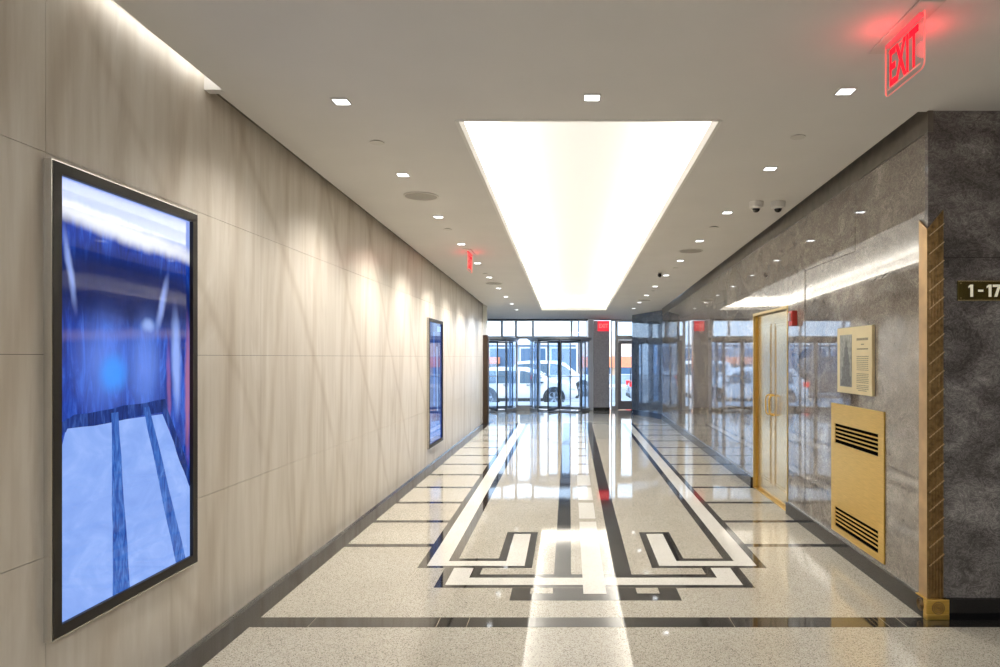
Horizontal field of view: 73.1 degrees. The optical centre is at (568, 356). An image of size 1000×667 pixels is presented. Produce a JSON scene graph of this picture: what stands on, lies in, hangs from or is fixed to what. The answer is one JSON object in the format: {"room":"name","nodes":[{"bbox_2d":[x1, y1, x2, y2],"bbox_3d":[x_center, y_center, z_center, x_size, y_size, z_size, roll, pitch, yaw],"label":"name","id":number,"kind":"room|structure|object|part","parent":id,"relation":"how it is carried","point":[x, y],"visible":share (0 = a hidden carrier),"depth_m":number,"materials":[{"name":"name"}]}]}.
{"room":"lobby","nodes":[
{"label":"lobby","id":0,"kind":"room"},
{"bbox_2d":[0,0,482,666],"bbox_3d":[-2.145,-0.200,5.950,0.150,3.600,20.300,0,0,0],"label":"wall","id":1,"kind":"structure","parent":0,"point":[313,314],"depth_m":4.03,"materials":[{"name":"stone"}]},
{"bbox_2d":[43,158,197,642],"bbox_3d":[-2.053,0.171,3.159,0.035,1.910,1.039,0,0,0],"label":"video screen","id":2,"kind":"object","parent":1,"relation":"attached to","point":[120,262],"visible":1,"depth_m":3.02,"materials":[{"name":"blue glass"}]},
{"bbox_2d":[204,75,223,93],"bbox_3d":[-2.007,-1.708,3.830,0.125,0.384,0.060,0,0,0],"label":"trim","id":3,"kind":"structure","parent":1,"relation":"attached to","point":[210,87],"depth_m":3.80,"materials":[{"name":"paint"}]},
{"bbox_2d":[164,423,482,666],"bbox_3d":[-2.066,1.591,5.950,0.008,0.018,20.300,0,0,0],"label":"baseboard","id":4,"kind":"structure","parent":1,"relation":"attached to","point":[199,641],"depth_m":4.75,"materials":[{"name":"charcoal granite"}]},
{"bbox_2d":[217,94,482,303],"bbox_3d":[-2.042,-1.422,9.965,0.055,0.305,12.270,0,0,0],"label":"trim","id":5,"kind":"structure","parent":1,"relation":"attached to","point":[219,95],"depth_m":5.39,"materials":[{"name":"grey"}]},
{"bbox_2d":[427,317,442,448],"bbox_3d":[-2.053,0.385,10.300,0.035,1.922,1.092,0,0,0],"label":"video screen","id":6,"kind":"object","parent":1,"relation":"attached to","point":[434,327],"visible":1,"depth_m":10.23,"materials":[{"name":"blue glass"}]},
{"bbox_2d":[483,304,486,334],"bbox_3d":[-2.105,-0.965,16.225,0.230,0.870,0.250,0,0,0],"label":"trim","id":7,"kind":"structure","parent":1,"relation":"attached to","point":[484,306],"depth_m":16.10,"materials":[{"name":"white"}]},
{"bbox_2d":[483,335,488,423],"bbox_3d":[-2.010,0.535,16.230,0.120,2.130,0.259,0,0,0],"label":"trim","id":8,"kind":"structure","parent":1,"relation":"attached to","point":[485,337],"depth_m":16.10,"materials":[{"name":"brown wood"}]},
{"bbox_2d":[113,0,999,318],"bbox_3d":[1.725,-1.436,8.100,10.950,0.586,24.600,0,0,0],"label":"ceiling","id":9,"kind":"structure","parent":0,"point":[771,70],"depth_m":3.73,"materials":[{"name":"paint"}]},
{"bbox_2d":[330,98,351,104],"bbox_3d":[-1.345,-1.518,3.960,0.100,0.026,0.100,0,0,0],"label":"recessed light","id":10,"kind":"object","parent":9,"relation":"in","point":[337,101],"visible":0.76,"depth_m":3.96,"materials":[{"name":"white plastic"}]},
{"bbox_2d":[370,140,384,144],"bbox_3d":[-1.335,-1.493,4.660,0.100,0.010,0.100,0,0,0],"label":"sprinkler cover","id":11,"kind":"object","parent":9,"relation":"attached to","point":[374,142],"visible":1,"depth_m":4.65,"materials":[{"name":"white plastic"}]},
{"bbox_2d":[395,173,410,176],"bbox_3d":[-1.345,-1.485,5.430,0.100,0.026,0.100,0,0,0],"label":"recessed light","id":12,"kind":"object","parent":9,"relation":"in","point":[397,174],"visible":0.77,"depth_m":5.43,"materials":[{"name":"white plastic"}]},
{"bbox_2d":[403,191,438,200],"bbox_3d":[-1.345,-1.461,6.090,0.320,0.010,0.320,0,0,0],"label":"ceiling speaker","id":13,"kind":"object","parent":9,"relation":"attached to","point":[416,195],"visible":1,"depth_m":6.08,"materials":[{"name":"white plastic"}]},
{"bbox_2d":[405,193,436,199],"bbox_3d":[-1.345,-1.462,6.090,0.292,0.008,0.292,0,0,0],"label":"grille","id":14,"kind":"object","parent":13,"relation":"attached to","point":[412,196],"depth_m":6.09,"materials":[{"name":"beige metal"}]},
{"bbox_2d":[463,249,476,271],"bbox_3d":[-1.325,-1.270,8.950,0.110,0.260,0.540,0,0,0],"label":"exit sign","id":15,"kind":"object","parent":9,"relation":"hanging from","point":[469,252],"visible":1,"depth_m":8.82,"materials":[{"name":"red plastic"}]},
{"bbox_3d":[-1.325,-1.393,8.950,0.110,0.012,0.540,0,0,0],"label":"mounting plate","id":16,"kind":"part","parent":15,"relation":"part of","materials":[{"name":"white plastic"}]},
{"bbox_2d":[485,282,502,284],"bbox_3d":[-1.360,-1.326,12.100,0.320,0.010,0.320,0,0,0],"label":"ceiling speaker","id":17,"kind":"object","parent":9,"relation":"attached to","point":[488,283],"visible":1,"depth_m":12.06,"materials":[{"name":"white plastic"}]},
{"bbox_2d":[487,319,587,319],"bbox_3d":[-1.587,-1.408,20.300,4.326,0.585,0.200,0,0,0],"label":"trim","id":18,"kind":"structure","parent":9,"relation":"attached to","point":[487,319],"depth_m":20.20,"materials":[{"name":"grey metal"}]},
{"bbox_2d":[487,320,501,336],"bbox_3d":[-2.666,-0.858,20.300,1.272,0.515,0.120,0,0,0],"label":"window","id":19,"kind":"structure","parent":18,"relation":"attached to","point":[487,320],"depth_m":20.24,"materials":[{"name":"metal"}]},
{"bbox_2d":[502,320,515,336],"bbox_3d":[-1.818,-0.858,20.300,0.424,0.515,0.120,0,0,0],"label":"window","id":20,"kind":"structure","parent":18,"relation":"attached to","point":[502,320],"depth_m":20.24,"materials":[{"name":"metal"}]},
{"bbox_2d":[516,320,532,336],"bbox_3d":[-1.348,-0.858,20.300,0.515,0.515,0.120,0,0,0],"label":"window","id":21,"kind":"structure","parent":18,"relation":"attached to","point":[516,320],"depth_m":20.24,"materials":[{"name":"glass"}]},
{"bbox_2d":[533,320,571,336],"bbox_3d":[-0.507,-0.858,20.300,1.166,0.515,0.120,0,0,0],"label":"window","id":22,"kind":"structure","parent":18,"relation":"attached to","point":[533,320],"depth_m":20.24,"materials":[{"name":"metal"}]},
{"bbox_2d":[572,320,587,336],"bbox_3d":[0.318,-0.858,20.300,0.485,0.515,0.120,0,0,0],"label":"window","id":23,"kind":"structure","parent":18,"relation":"attached to","point":[572,320],"depth_m":20.24,"materials":[{"name":"metal"}]},
{"bbox_2d":[455,120,722,309],"bbox_3d":[0.125,-1.505,10.842,2.020,0.304,13.260,0,-1,0],"label":"ceiling light panel","id":24,"kind":"object","parent":9,"relation":"attached to","point":[577,203],"visible":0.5,"depth_m":6.86,"materials":[{"name":"white plastic"}]},
{"bbox_2d":[583,94,600,100],"bbox_3d":[0.134,-1.520,3.900,0.100,0.026,0.100,0,0,0],"label":"recessed light","id":25,"kind":"object","parent":9,"relation":"in","point":[587,97],"visible":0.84,"depth_m":3.90,"materials":[{"name":"white plastic"}]},
{"bbox_2d":[678,249,702,252],"bbox_3d":[1.610,-1.399,8.860,0.320,0.010,0.320,0,0,0],"label":"ceiling speaker","id":26,"kind":"object","parent":9,"relation":"attached to","point":[684,250],"visible":1,"depth_m":8.86,"materials":[{"name":"white plastic"}]},
{"bbox_2d":[680,250,701,252],"bbox_3d":[1.610,-1.399,8.860,0.292,0.008,0.292,0,0,0],"label":"grille","id":27,"kind":"object","parent":26,"relation":"attached to","point":[681,251],"depth_m":8.86,"materials":[{"name":"beige metal"}]},
{"bbox_2d":[721,211,732,213],"bbox_3d":[1.586,-1.457,6.715,0.100,0.026,0.100,0,0,0],"label":"recessed light","id":28,"kind":"object","parent":9,"relation":"in","point":[723,212],"visible":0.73,"depth_m":6.71,"materials":[{"name":"white plastic"}]},
{"bbox_2d":[749,200,763,212],"bbox_3d":[1.760,-1.409,6.300,0.135,0.100,0.135,0,0,0],"label":"dome camera","id":29,"kind":"object","parent":9,"relation":"attached to","point":[756,205],"visible":1,"depth_m":6.25,"materials":[{"name":"white plastic"}]},
{"bbox_2d":[762,166,777,170],"bbox_3d":[1.580,-1.489,5.265,0.100,0.026,0.100,0,0,0],"label":"recessed light","id":30,"kind":"object","parent":9,"relation":"in","point":[767,168],"visible":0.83,"depth_m":5.26,"materials":[{"name":"white plastic"}]},
{"bbox_2d":[771,200,784,212],"bbox_3d":[1.965,-1.409,6.300,0.135,0.100,0.135,0,0,0],"label":"dome camera","id":31,"kind":"object","parent":9,"relation":"attached to","point":[777,206],"visible":1,"depth_m":6.25,"materials":[{"name":"white plastic"}]},
{"bbox_2d":[790,134,805,139],"bbox_3d":[1.555,-1.495,4.550,0.100,0.010,0.100,0,0,0],"label":"sprinkler cover","id":32,"kind":"object","parent":9,"relation":"attached to","point":[799,136],"visible":1,"depth_m":4.55,"materials":[{"name":"white plastic"}]},
{"bbox_2d":[833,87,857,94],"bbox_3d":[1.574,-1.522,3.815,0.100,0.026,0.100,0,0,0],"label":"recessed light","id":33,"kind":"object","parent":9,"relation":"in","point":[842,90],"visible":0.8,"depth_m":3.81,"materials":[{"name":"white plastic"}]},
{"bbox_2d":[868,0,945,95],"bbox_3d":[1.555,-1.400,3.110,0.110,0.260,0.500,0,0,0],"label":"exit sign","id":34,"kind":"object","parent":9,"relation":"hanging from","point":[906,28],"visible":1,"depth_m":3.08,"materials":[{"name":"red plastic"}]},
{"bbox_3d":[1.555,-1.394,3.110,0.006,0.248,0.360,0,0,0],"label":"panel","id":35,"kind":"part","parent":34,"relation":"part of","materials":[{"name":"plastic"}]},
{"bbox_3d":[1.555,-1.524,3.110,0.110,0.012,0.500,0,0,0],"label":"mounting plate","id":36,"kind":"part","parent":34,"relation":"part of","materials":[{"name":"white plastic"}]},
{"bbox_2d":[170,409,999,666],"bbox_3d":[1.725,1.599,8.200,10.950,0.002,24.800,0,0,0],"label":"floor","id":37,"kind":"structure","parent":0,"point":[555,538],"depth_m":4.86,"materials":[{"name":"beige stone"}]},
{"bbox_2d":[489,337,518,411],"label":"door","id":38,"kind":"structure","parent":37,"relation":"on","point":[497,340],"depth_m":19.79,"materials":[{"name":"silver metal"}]},
{"bbox_3d":[-1.842,0.545,19.682,0.048,2.110,0.048,0,0,44],"label":"post","id":39,"kind":"part","parent":38,"relation":"part of","materials":[{"name":"metal"}]},
{"bbox_3d":[-1.842,0.545,20.918,0.048,2.110,0.048,0,0,-44],"label":"post","id":40,"kind":"part","parent":38,"relation":"part of","materials":[{"name":"metal"}]},
{"bbox_3d":[-1.713,0.545,20.300,0.286,2.110,1.267,0,0,0],"label":"rail","id":41,"kind":"part","parent":38,"relation":"part of","materials":[{"name":"metal"}]},
{"bbox_2d":[516,337,532,409],"bbox_3d":[-1.348,0.500,20.300,0.515,2.200,0.120,0,0,0],"label":"window","id":42,"kind":"structure","parent":37,"relation":"on","point":[519,407],"depth_m":20.24,"materials":[{"name":"metal"}]},
{"bbox_2d":[528,337,591,411],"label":"door","id":43,"kind":"structure","parent":37,"relation":"on","point":[537,341],"depth_m":20.02,"materials":[{"name":"silver metal"}]},
{"bbox_3d":[-1.172,0.545,20.300,0.020,2.110,0.020,0,0,0],"label":"post","id":44,"kind":"part","parent":43,"relation":"part of","materials":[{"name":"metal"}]},
{"bbox_3d":[-1.051,0.545,20.300,0.286,2.110,1.267,0,0,0],"label":"rail","id":45,"kind":"part","parent":43,"relation":"part of","materials":[{"name":"metal"}]},
{"bbox_3d":[-0.922,0.545,19.682,0.048,2.110,0.048,0,0,-44],"label":"post","id":46,"kind":"part","parent":43,"relation":"part of","materials":[{"name":"metal"}]},
{"bbox_3d":[-0.922,0.545,20.918,0.048,2.110,0.048,0,0,44],"label":"post","id":47,"kind":"part","parent":43,"relation":"part of","materials":[{"name":"metal"}]},
{"bbox_3d":[0.358,0.545,20.918,0.048,2.110,0.048,0,0,-44],"label":"post","id":48,"kind":"part","parent":43,"relation":"part of","materials":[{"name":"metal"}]},
{"bbox_3d":[0.358,0.545,19.682,0.048,2.110,0.048,0,0,44],"label":"post","id":49,"kind":"part","parent":43,"relation":"part of","materials":[{"name":"metal"}]},
{"bbox_3d":[0.487,0.545,20.300,0.286,2.110,1.267,0,0,0],"label":"rail","id":50,"kind":"part","parent":43,"relation":"part of","materials":[{"name":"metal"}]},
{"bbox_2d":[588,319,593,409],"bbox_3d":[0.659,-0.050,20.310,0.167,3.300,0.260,0,0,0],"label":"trim","id":51,"kind":"structure","parent":37,"relation":"on","point":[590,321],"depth_m":20.18,"materials":[{"name":"silver metal"}]},
{"bbox_2d":[593,321,609,410],"bbox_3d":[0.970,0.260,20.200,0.490,2.680,0.460,0,0,0],"label":"column","id":52,"kind":"structure","parent":37,"relation":"on","point":[600,338],"depth_m":19.98,"materials":[{"name":"grey stone"}]},
{"bbox_2d":[598,321,608,330],"bbox_3d":[1.025,-0.920,19.944,0.340,0.300,0.033,0,0,0],"label":"exit sign","id":53,"kind":"object","parent":52,"relation":"attached to","point":[602,325],"visible":1,"depth_m":19.93,"materials":[{"name":"red plastic"}]},
{"bbox_2d":[611,320,615,409],"bbox_3d":[1.348,0.242,20.300,0.152,2.715,0.120,0,0,0],"label":"window","id":54,"kind":"structure","parent":37,"relation":"on","point":[612,407],"depth_m":20.24,"materials":[{"name":"metal"}]},
{"bbox_2d":[632,310,661,413],"bbox_3d":[2.385,-0.050,18.800,1.230,3.300,3.000,0,0,0],"label":"wall","id":55,"kind":"structure","parent":0,"point":[646,327],"depth_m":18.00,"materials":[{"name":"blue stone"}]},
{"bbox_2d":[594,319,631,319],"bbox_3d":[1.788,-1.408,20.330,2.424,0.585,0.220,0,0,0],"label":"trim","id":56,"kind":"structure","parent":55,"relation":"attached to","point":[594,319],"depth_m":20.22,"materials":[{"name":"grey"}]},
{"bbox_2d":[616,337,631,409],"bbox_3d":[1.737,0.500,20.289,0.626,2.200,0.162,0,0,0],"label":"door","id":57,"kind":"structure","parent":55,"relation":"in","point":[620,405],"depth_m":20.27,"materials":[{"name":"metal"}]},
{"bbox_2d":[616,320,631,336],"bbox_3d":[1.737,-0.858,20.300,0.626,0.515,0.120,0,0,0],"label":"window","id":58,"kind":"structure","parent":55,"relation":"in","point":[617,321],"depth_m":20.24,"materials":[{"name":"metal"}]},
{"bbox_2d":[631,409,660,418],"bbox_3d":[2.084,1.535,18.039,0.048,0.130,1.647,0,0,-23],"label":"baseboard","id":59,"kind":"structure","parent":55,"relation":"attached to","point":[635,412],"depth_m":17.99,"materials":[{"name":"blue stone"}]},
{"bbox_2d":[662,135,927,590],"bbox_3d":[2.600,-0.200,10.706,0.800,3.600,13.189,0,0,0],"label":"wall","id":60,"kind":"structure","parent":0,"point":[853,260],"depth_m":5.89,"materials":[{"name":"grey stone"}]},
{"bbox_2d":[753,305,787,510],"bbox_3d":[2.322,0.535,7.554,0.187,2.130,1.370,0,0,1],"label":"door","id":61,"kind":"structure","parent":60,"relation":"in","point":[770,327],"depth_m":7.61,"materials":[{"name":"gold metal"}]},
{"bbox_3d":[2.303,0.530,7.880,0.007,1.820,0.505,0,0,1],"label":"moulding","id":62,"kind":"part","parent":61,"relation":"part of","materials":[{"name":"gold metal"}]},
{"bbox_3d":[2.265,0.540,7.625,0.072,0.237,0.018,0,0,1],"label":"handle","id":63,"kind":"part","parent":61,"relation":"part of","materials":[{"name":"gold metal"}]},
{"bbox_3d":[2.263,0.540,7.485,0.072,0.237,0.018,0,0,1],"label":"handle","id":64,"kind":"part","parent":61,"relation":"part of","materials":[{"name":"gold metal"}]},
{"bbox_3d":[2.292,0.530,7.229,0.007,1.820,0.505,0,0,1],"label":"moulding","id":65,"kind":"part","parent":61,"relation":"part of","materials":[{"name":"gold metal"}]},
{"bbox_2d":[661,414,922,617],"bbox_3d":[2.295,1.536,10.695,0.040,0.127,13.172,0,0,1],"label":"baseboard","id":66,"kind":"structure","parent":60,"relation":"attached to","point":[885,578],"depth_m":5.45,"materials":[{"name":"grey stone"}]},
{"bbox_2d":[788,311,796,325],"bbox_3d":[2.203,-0.380,6.621,0.075,0.150,0.110,0,0,1],"label":"fire alarm","id":67,"kind":"object","parent":60,"relation":"attached to","point":[792,315],"visible":1,"depth_m":6.57,"materials":[{"name":"red plastic"}]},
{"bbox_2d":[662,111,932,314],"bbox_3d":[2.318,-1.441,10.700,0.034,0.718,13.202,0,0,1],"label":"trim","id":68,"kind":"structure","parent":60,"relation":"attached to","point":[919,124],"depth_m":5.60,"materials":[{"name":"stone"}]},
{"bbox_2d":[837,325,874,395],"bbox_3d":[2.203,0.026,5.165,0.028,0.517,0.650,0,0,1],"label":"wall plaque","id":69,"kind":"object","parent":60,"relation":"attached to","point":[855,345],"visible":1,"depth_m":5.11,"materials":[{"name":"gold metal"}]},
{"bbox_2d":[840,334,851,386],"bbox_3d":[2.195,0.030,5.313,0.003,0.410,0.235,0,0,1],"label":"picture","id":70,"kind":"object","parent":69,"relation":"attached to","point":[845,339],"depth_m":5.31},
{"bbox_2d":[831,403,884,564],"bbox_3d":[2.212,0.917,5.170,0.012,1.065,0.980,0,0,1],"label":"vent panel","id":71,"kind":"object","parent":60,"relation":"attached to","point":[857,433],"visible":1,"depth_m":5.11,"materials":[{"name":"gold metal"}]},
{"bbox_2d":[925,111,999,597],"bbox_3d":[4.700,-0.200,4.202,5.000,3.600,0.195,0,0,0],"label":"wall","id":72,"kind":"structure","parent":0,"point":[962,150],"depth_m":4.11,"materials":[{"name":"grey stone"}]},
{"bbox_2d":[915,210,948,619],"bbox_3d":[2.240,0.350,4.135,0.145,2.500,0.141,0,0,0],"label":"guard","id":73,"kind":"object","parent":72,"relation":"attached to","point":[931,240],"visible":1,"depth_m":4.09,"materials":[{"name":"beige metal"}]},
{"bbox_2d":[943,598,999,619],"bbox_3d":[4.740,1.538,4.090,4.920,0.125,0.031,0,0,0],"label":"baseboard","id":74,"kind":"structure","parent":72,"relation":"attached to","point":[959,608],"depth_m":4.08,"materials":[{"name":"black stone"}]},
{"bbox_2d":[957,281,999,300],"bbox_3d":[2.605,-0.405,4.097,0.460,0.124,0.016,0,0,0],"label":"direction sign","id":75,"kind":"object","parent":72,"relation":"attached to","point":[966,290],"visible":1,"depth_m":4.09,"materials":[{"name":"gold metal"}]},
{"label":"outside","id":76,"kind":"structure","parent":0,"visible":0},
{"bbox_2d":[489,402,614,408],"bbox_3d":[0.000,1.735,22.475,60.000,0.230,3.050,0,0,0],"label":"sidewalk","id":77,"kind":"structure","parent":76,"point":[573,404],"depth_m":23.34,"materials":[{"name":"concrete"}]},
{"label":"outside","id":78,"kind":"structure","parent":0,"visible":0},
{"bbox_2d":[609,384,626,388],"bbox_3d":[0.000,2.000,43.500,120.000,0.320,5.000,0,0,0],"label":"sidewalk","id":79,"kind":"structure","parent":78,"point":[623,386],"depth_m":41.79,"materials":[{"name":"concrete"}]},
{"bbox_2d":[487,321,576,371],"bbox_3d":[-10.960,-3.540,48.875,23.080,11.000,6.250,0,0,0],"label":"building","id":80,"kind":"structure","parent":79,"relation":"on","point":[524,328],"depth_m":46.00,"materials":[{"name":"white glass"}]},
{"bbox_2d":[489,357,499,366],"bbox_3d":[-5.700,0.735,45.185,2.000,1.450,1.030,0,0,0],"label":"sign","id":81,"kind":"object","parent":80,"relation":"attached to","point":[492,360],"visible":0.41,"depth_m":44.70,"materials":[{"name":"white"}]},
{"bbox_3d":[-4.550,0.185,45.859,1.700,1.550,0.039,0,0,0],"label":"pane","id":82,"kind":"part","parent":80,"relation":"part of","materials":[{"name":"clear glass"}]},
{"bbox_3d":[-2.450,0.185,45.859,1.700,1.550,0.039,0,0,0],"label":"pane","id":83,"kind":"part","parent":80,"relation":"part of","materials":[{"name":"clear glass"}]},
{"bbox_3d":[-0.350,0.185,45.859,1.700,1.550,0.039,0,0,0],"label":"pane","id":84,"kind":"part","parent":80,"relation":"part of","materials":[{"name":"clear glass"}]},
{"bbox_2d":[578,320,631,383],"bbox_3d":[12.350,-3.540,48.900,23.300,11.000,6.200,0,0,0],"label":"building","id":85,"kind":"structure","parent":79,"relation":"on","point":[624,328],"depth_m":45.97,"materials":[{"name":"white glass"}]},
{"bbox_3d":[2.000,0.560,45.859,1.700,1.200,0.039,0,0,0],"label":"pane","id":86,"kind":"part","parent":85,"relation":"part of","materials":[{"name":"glass"}]},
{"bbox_3d":[4.400,0.560,45.859,1.700,1.200,0.039,0,0,0],"label":"pane","id":87,"kind":"part","parent":85,"relation":"part of","materials":[{"name":"clear glass"}]},
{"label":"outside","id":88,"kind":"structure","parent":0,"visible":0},
{"bbox_2d":[500,389,630,401],"bbox_3d":[0.000,2.060,32.500,120.000,0.200,17.000,0,0,0],"label":"street","id":89,"kind":"structure","parent":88,"point":[624,397],"depth_m":31.64,"materials":[{"name":"grey asphalt"}]},
{"bbox_2d":[489,367,578,401],"bbox_3d":[-1.904,1.205,26.900,4.565,1.610,2.180,0,0,0],"label":"car","id":90,"kind":"object","parent":89,"relation":"on","point":[523,372],"visible":0.56,"depth_m":26.02,"materials":[{"name":"white paint"}]},
{"bbox_3d":[-1.901,1.660,26.015,1.800,0.120,0.040,0,0,0],"label":"sill","id":91,"kind":"part","parent":90,"relation":"part of","materials":[{"name":"grey"}]},
{"bbox_2d":[513,360,587,395],"bbox_3d":[-0.791,1.095,34.200,4.865,1.830,2.180,0,0,0],"label":"car","id":92,"kind":"object","parent":89,"relation":"on","point":[553,365],"visible":0.22,"depth_m":33.38,"materials":[{"name":"white paint"}]},
{"bbox_2d":[626,380,630,397],"bbox_3d":[4.672,1.275,27.000,4.665,1.470,2.180,0,0,0],"label":"car","id":93,"kind":"object","parent":89,"relation":"on","point":[628,387],"visible":0.06,"depth_m":26.74,"materials":[{"name":"silver metal"}]}
]}

